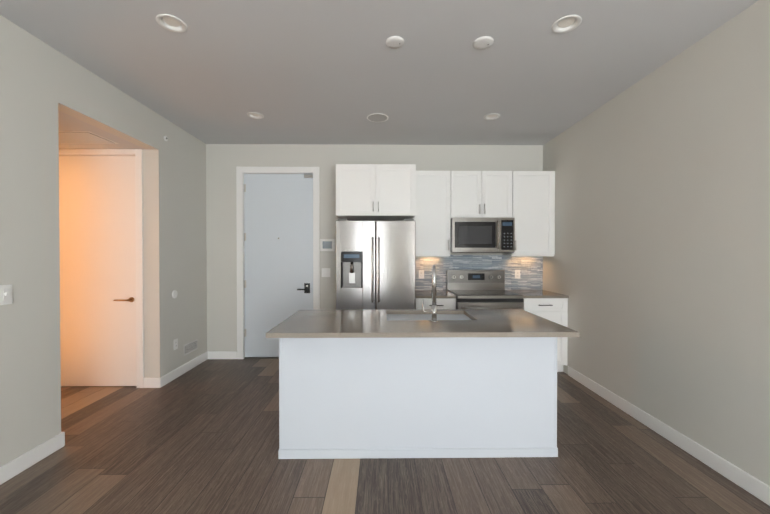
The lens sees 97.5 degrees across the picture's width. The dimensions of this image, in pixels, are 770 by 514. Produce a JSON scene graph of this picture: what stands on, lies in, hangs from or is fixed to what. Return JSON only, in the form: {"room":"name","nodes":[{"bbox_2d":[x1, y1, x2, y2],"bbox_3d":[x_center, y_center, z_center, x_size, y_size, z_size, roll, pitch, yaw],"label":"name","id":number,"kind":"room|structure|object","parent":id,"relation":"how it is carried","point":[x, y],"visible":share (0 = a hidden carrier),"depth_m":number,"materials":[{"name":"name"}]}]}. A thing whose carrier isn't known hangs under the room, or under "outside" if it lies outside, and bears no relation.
{"room":"kitchen","nodes":[
{"label":"kitchen","id":0,"kind":"room"},
{"bbox_2d":[59,131,118,143],"bbox_3d":[-2.943,-1.101,3.127,0.700,0.012,0.340,0,1,-1],"label":"air vent","id":1,"kind":"object","parent":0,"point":[77,137],"visible":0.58,"depth_m":3.12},
{"bbox_2d":[0,15,206,466],"bbox_3d":[-2.368,-0.033,0.552,0.120,2.835,7.800,0,1,-1],"label":"wall","id":2,"kind":"structure","parent":0,"point":[30,388],"depth_m":2.28,"materials":[{"name":"paint"}]},
{"bbox_2d":[0,284,12,304],"bbox_3d":[-2.314,0.231,2.066,0.020,0.122,0.076,0,1,-1],"label":"light switch","id":3,"kind":"object","parent":2,"relation":"attached to","point":[6,296],"visible":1,"depth_m":2.06,"materials":[{"name":"white plastic"}]},
{"bbox_2d":[0,432,64,484],"bbox_3d":[-2.303,1.339,-0.295,0.040,0.105,5.480,0,1,-1],"label":"baseboard","id":4,"kind":"structure","parent":2,"relation":"attached to","point":[26,460],"depth_m":2.21,"materials":[{"name":"white wood"}]},
{"bbox_2d":[172,290,177,297],"bbox_3d":[-2.338,0.415,3.757,0.010,0.090,0.090,0,1,-1],"label":"round cover plate","id":5,"kind":"object","parent":2,"relation":"attached to","point":[174,293],"visible":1,"depth_m":3.74,"materials":[{"name":"white plastic"}]},
{"bbox_2d":[174,338,177,349],"bbox_3d":[-2.339,0.977,3.777,0.008,0.116,0.072,0,1,-1],"label":"outlet","id":6,"kind":"object","parent":2,"relation":"attached to","point":[175,344],"visible":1,"depth_m":3.78,"materials":[{"name":"white plastic"}]},
{"bbox_2d":[156,351,207,387],"bbox_3d":[-2.343,1.302,3.983,0.020,0.105,0.965,0,1,-1],"label":"baseboard","id":7,"kind":"structure","parent":2,"relation":"attached to","point":[160,382],"depth_m":3.85,"materials":[{"name":"white wood"}]},
{"bbox_2d":[184,339,196,355],"bbox_3d":[-2.342,1.088,4.078,0.010,0.130,0.290,0,1,-1],"label":"air vent","id":8,"kind":"object","parent":2,"relation":"in","point":[190,347],"visible":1,"depth_m":4.06,"materials":[{"name":"grey metal"}]},
{"bbox_2d":[58,51,165,152],"bbox_3d":[-3.113,-1.359,2.940,1.555,0.505,1.325,0,1,-1],"label":"ceiling soffit","id":9,"kind":"structure","parent":0,"point":[88,100],"depth_m":2.88,"materials":[{"name":"paint"}]},
{"bbox_2d":[142,149,166,377],"bbox_3d":[-3.120,0.123,3.555,1.555,2.470,0.120,0,1,-1],"label":"wall","id":10,"kind":"structure","parent":0,"point":[154,267],"depth_m":3.51,"materials":[{"name":"paint"}]},
{"bbox_2d":[59,156,136,385],"bbox_3d":[-3.038,0.149,3.506,0.921,2.402,0.106,0,1,-1],"label":"hall door","id":11,"kind":"structure","parent":10,"relation":"in","point":[97,230],"depth_m":3.52,"materials":[{"name":"paint"}]},
{"bbox_2d":[59,149,143,387],"bbox_3d":[-3.035,0.123,3.548,1.056,2.469,0.136,0,1,-1],"label":"door frame","id":12,"kind":"structure","parent":10,"relation":"attached to","point":[137,153],"depth_m":3.48,"materials":[{"name":"white wood"}]},
{"bbox_2d":[206,144,542,350],"bbox_3d":[-0.844,-0.068,4.530,6.130,2.835,0.120,0,1,-1],"label":"wall","id":13,"kind":"structure","parent":0,"point":[223,161],"depth_m":4.46,"materials":[{"name":"paint"}]},
{"bbox_2d":[208,351,236,358],"bbox_3d":[-2.136,1.297,4.460,0.364,0.105,0.015,0,1,-1],"label":"baseboard","id":14,"kind":"structure","parent":13,"relation":"attached to","point":[211,354],"depth_m":4.45,"materials":[{"name":"white wood"}]},
{"bbox_2d":[236,166,319,358],"bbox_3d":[-1.410,0.080,4.516,1.086,2.538,0.138,0,1,-1],"label":"door frame","id":15,"kind":"structure","parent":13,"relation":"attached to","point":[241,171],"depth_m":4.45,"materials":[{"name":"white wood"}]},
{"bbox_2d":[244,174,312,356],"bbox_3d":[-1.413,0.116,4.481,0.921,2.436,0.115,0,1,-1],"label":"entry door","id":16,"kind":"structure","parent":13,"relation":"in","point":[278,236],"depth_m":4.49,"materials":[{"name":"paint"}]},
{"bbox_2d":[322,268,329,276],"bbox_3d":[-0.780,0.207,4.467,0.114,0.116,0.009,0,1,-1],"label":"light switch","id":17,"kind":"object","parent":13,"relation":"attached to","point":[325,272],"visible":1,"depth_m":4.46,"materials":[{"name":"white plastic"}]},
{"bbox_2d":[320,239,334,250],"bbox_3d":[-0.760,-0.156,4.457,0.188,0.162,0.022,0,1,-1],"label":"thermostat","id":18,"kind":"object","parent":13,"relation":"attached to","point":[327,244],"visible":1,"depth_m":4.45,"materials":[{"name":"white plastic"}]},
{"bbox_2d":[336,164,415,220],"bbox_3d":[-0.108,-0.770,4.147,0.915,0.589,0.647,0,1,-1],"label":"upper cabinet","id":19,"kind":"object","parent":13,"relation":"attached to","point":[375,192],"visible":0.98,"depth_m":3.87,"materials":[{"name":"white wood"}]},
{"bbox_2d":[413,171,456,254],"bbox_3d":[0.609,-0.546,4.321,0.519,1.039,0.321,0,1,-1],"label":"upper cabinet","id":20,"kind":"object","parent":13,"relation":"attached to","point":[436,191],"depth_m":4.17,"materials":[{"name":"white wood"}]},
{"bbox_2d":[415,255,542,289],"bbox_3d":[1.224,0.204,4.490,1.752,0.463,0.009,0,1,-1],"label":"backsplash","id":21,"kind":"structure","parent":13,"relation":"attached to","point":[530,268],"depth_m":4.49,"materials":[{"name":"tile"}]},
{"bbox_2d":[419,270,423,278],"bbox_3d":[0.482,0.230,4.473,0.072,0.116,0.008,0,1,-1],"label":"outlet","id":22,"kind":"object","parent":21,"relation":"attached to","point":[421,274],"depth_m":4.47,"materials":[{"name":"white plastic"}]},
{"bbox_2d":[515,270,519,278],"bbox_3d":[1.762,0.230,4.487,0.072,0.116,0.008,0,1,-1],"label":"outlet","id":23,"kind":"object","parent":21,"relation":"attached to","point":[517,272],"depth_m":4.49,"materials":[{"name":"white plastic"}]},
{"bbox_2d":[457,171,512,217],"bbox_3d":[1.191,-0.774,4.325,0.762,0.584,0.321,0,1,-1],"label":"upper cabinet","id":24,"kind":"object","parent":13,"relation":"attached to","point":[480,194],"depth_m":4.17,"materials":[{"name":"white wood"}]},
{"bbox_2d":[450,218,514,252],"bbox_3d":[1.192,-0.266,4.264,0.760,0.425,0.452,0,1,-1],"label":"over-the-range microwave","id":25,"kind":"object","parent":24,"relation":"attached to","point":[482,235],"visible":0.98,"depth_m":4.09,"materials":[{"name":"metal"}]},
{"bbox_2d":[503,171,554,254],"bbox_3d":[1.808,-0.546,4.334,0.587,1.039,0.321,0,1,-1],"label":"upper cabinet","id":26,"kind":"object","parent":13,"relation":"attached to","point":[525,200],"depth_m":4.18,"materials":[{"name":"white wood"}]},
{"bbox_2d":[0,0,758,144],"bbox_3d":[-0.025,-1.522,0.691,4.820,0.140,8.050,0,1,-1],"label":"ceiling","id":27,"kind":"structure","parent":0,"point":[333,72],"depth_m":2.51,"materials":[{"name":"paint"}]},
{"bbox_2d":[156,14,186,32],"bbox_3d":[-1.335,-1.472,2.115,0.168,0.028,0.168,0,1,-1],"label":"recessed light","id":28,"kind":"object","parent":27,"relation":"in","point":[170,23],"visible":1,"depth_m":2.12,"materials":[{"name":"beige"}]},
{"bbox_2d":[247,112,263,118],"bbox_3d":[-1.349,-1.485,3.522,0.168,0.028,0.168,0,1,-1],"label":"recessed light","id":29,"kind":"object","parent":27,"relation":"in","point":[255,115],"visible":0.94,"depth_m":3.54,"materials":[{"name":"beige"}]},
{"bbox_2d":[367,113,387,121],"bbox_3d":[-0.078,-1.472,3.575,0.230,0.006,0.230,0,1,-1],"label":"ceiling speaker","id":30,"kind":"object","parent":27,"relation":"attached to","point":[377,117],"visible":0.96,"depth_m":3.56},
{"bbox_2d":[386,36,403,48],"bbox_3d":[0.069,-1.457,2.298,0.126,0.014,0.126,0,1,-1],"label":"smoke detector","id":31,"kind":"object","parent":27,"relation":"attached to","point":[394,42],"visible":0.98,"depth_m":2.29,"materials":[{"name":"plastic"}]},
{"bbox_2d":[473,36,493,49],"bbox_3d":[0.671,-1.457,2.305,0.136,0.014,0.136,0,1,-1],"label":"smoke detector","id":32,"kind":"object","parent":27,"relation":"attached to","point":[482,42],"visible":0.98,"depth_m":2.29,"materials":[{"name":"plastic"}]},
{"bbox_2d":[484,113,499,119],"bbox_3d":[1.123,-1.485,3.550,0.168,0.028,0.168,0,1,-1],"label":"recessed light","id":33,"kind":"object","parent":27,"relation":"in","point":[492,116],"visible":0.96,"depth_m":3.56,"materials":[{"name":"beige"}]},
{"bbox_2d":[552,15,581,32],"bbox_3d":[1.140,-1.472,2.122,0.168,0.028,0.168,0,1,-1],"label":"recessed light","id":34,"kind":"object","parent":27,"relation":"in","point":[567,23],"visible":0.98,"depth_m":2.13,"materials":[{"name":"beige"}]},
{"bbox_2d":[0,359,769,513],"bbox_3d":[-0.740,1.433,0.709,6.250,0.100,8.050,0,1,-1],"label":"floor","id":35,"kind":"structure","parent":0,"point":[202,438],"depth_m":2.17,"materials":[{"name":"brown wood"}]},
{"bbox_2d":[244,357,278,358],"bbox_3d":[-1.410,1.343,4.528,0.918,0.012,0.096,0,1,-1],"label":"threshold","id":36,"kind":"object","parent":35,"relation":"on","point":[261,358],"visible":0.25,"depth_m":4.48,"materials":[{"name":"metal"}]},
{"bbox_2d":[336,219,415,309],"bbox_3d":[-0.106,0.463,4.054,0.880,1.780,0.798,0,1,-1],"label":"refrigerator","id":37,"kind":"object","parent":35,"relation":"on","point":[376,265],"visible":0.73,"depth_m":3.72,"materials":[{"name":"metal"}]},
{"bbox_2d":[274,337,557,458],"bbox_3d":[0.227,0.925,2.592,1.904,0.882,0.597,0,1,-1],"label":"kitchen island","id":38,"kind":"object","parent":35,"relation":"on","point":[450,383],"depth_m":2.30,"materials":[{"name":"wood"}]},
{"bbox_2d":[266,309,579,336],"bbox_3d":[0.228,0.470,2.472,1.904,0.030,0.850,0,1,-1],"label":"island countertop","id":39,"kind":"structure","parent":38,"relation":"on","point":[487,322],"depth_m":2.25,"materials":[{"name":"grey stone"}]},
{"bbox_2d":[422,264,437,321],"bbox_3d":[0.325,0.253,2.460,0.124,0.400,0.214,0,1,-1],"label":"faucet","id":40,"kind":"object","parent":39,"relation":"on","point":[434,305],"visible":1,"depth_m":2.37,"materials":[{"name":"silver metal"}]},
{"bbox_2d":[386,313,473,320],"bbox_3d":[0.341,0.570,2.634,0.679,0.197,0.434,0,1,-1],"label":"sink","id":41,"kind":"object","parent":39,"relation":"in","point":[389,316],"depth_m":2.69,"materials":[{"name":"silver metal"}]},
{"bbox_2d":[415,290,455,309],"bbox_3d":[0.581,0.896,4.167,0.459,0.913,0.652,0,1,-1],"label":"base cabinet","id":42,"kind":"object","parent":35,"relation":"on","point":[445,299],"visible":0.25,"depth_m":3.88,"materials":[{"name":"wood"}]},
{"bbox_2d":[446,270,523,309],"bbox_3d":[1.194,0.763,4.106,0.756,1.180,0.730,0,1,-1],"label":"range","id":43,"kind":"object","parent":35,"relation":"on","point":[477,289],"visible":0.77,"depth_m":4.33,"materials":[{"name":"metal"}]},
{"bbox_2d":[507,290,568,371],"bbox_3d":[1.840,0.896,4.181,0.527,0.913,0.652,0,1,-1],"label":"base cabinet","id":44,"kind":"object","parent":35,"relation":"on","point":[550,306],"visible":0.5,"depth_m":3.90,"materials":[{"name":"wood"}]},
{"bbox_2d":[543,0,769,485],"bbox_3d":[2.207,-0.034,0.605,0.120,2.835,7.800,0,1,-1],"label":"wall","id":45,"kind":"structure","parent":0,"point":[656,268],"depth_m":2.41,"materials":[{"name":"paint"}]},
{"bbox_2d":[568,366,769,505],"bbox_3d":[2.141,1.333,0.446,0.015,0.105,6.860,0,1,-1],"label":"baseboard","id":46,"kind":"structure","parent":45,"relation":"attached to","point":[752,485],"depth_m":2.37,"materials":[{"name":"white wood"}]}
]}

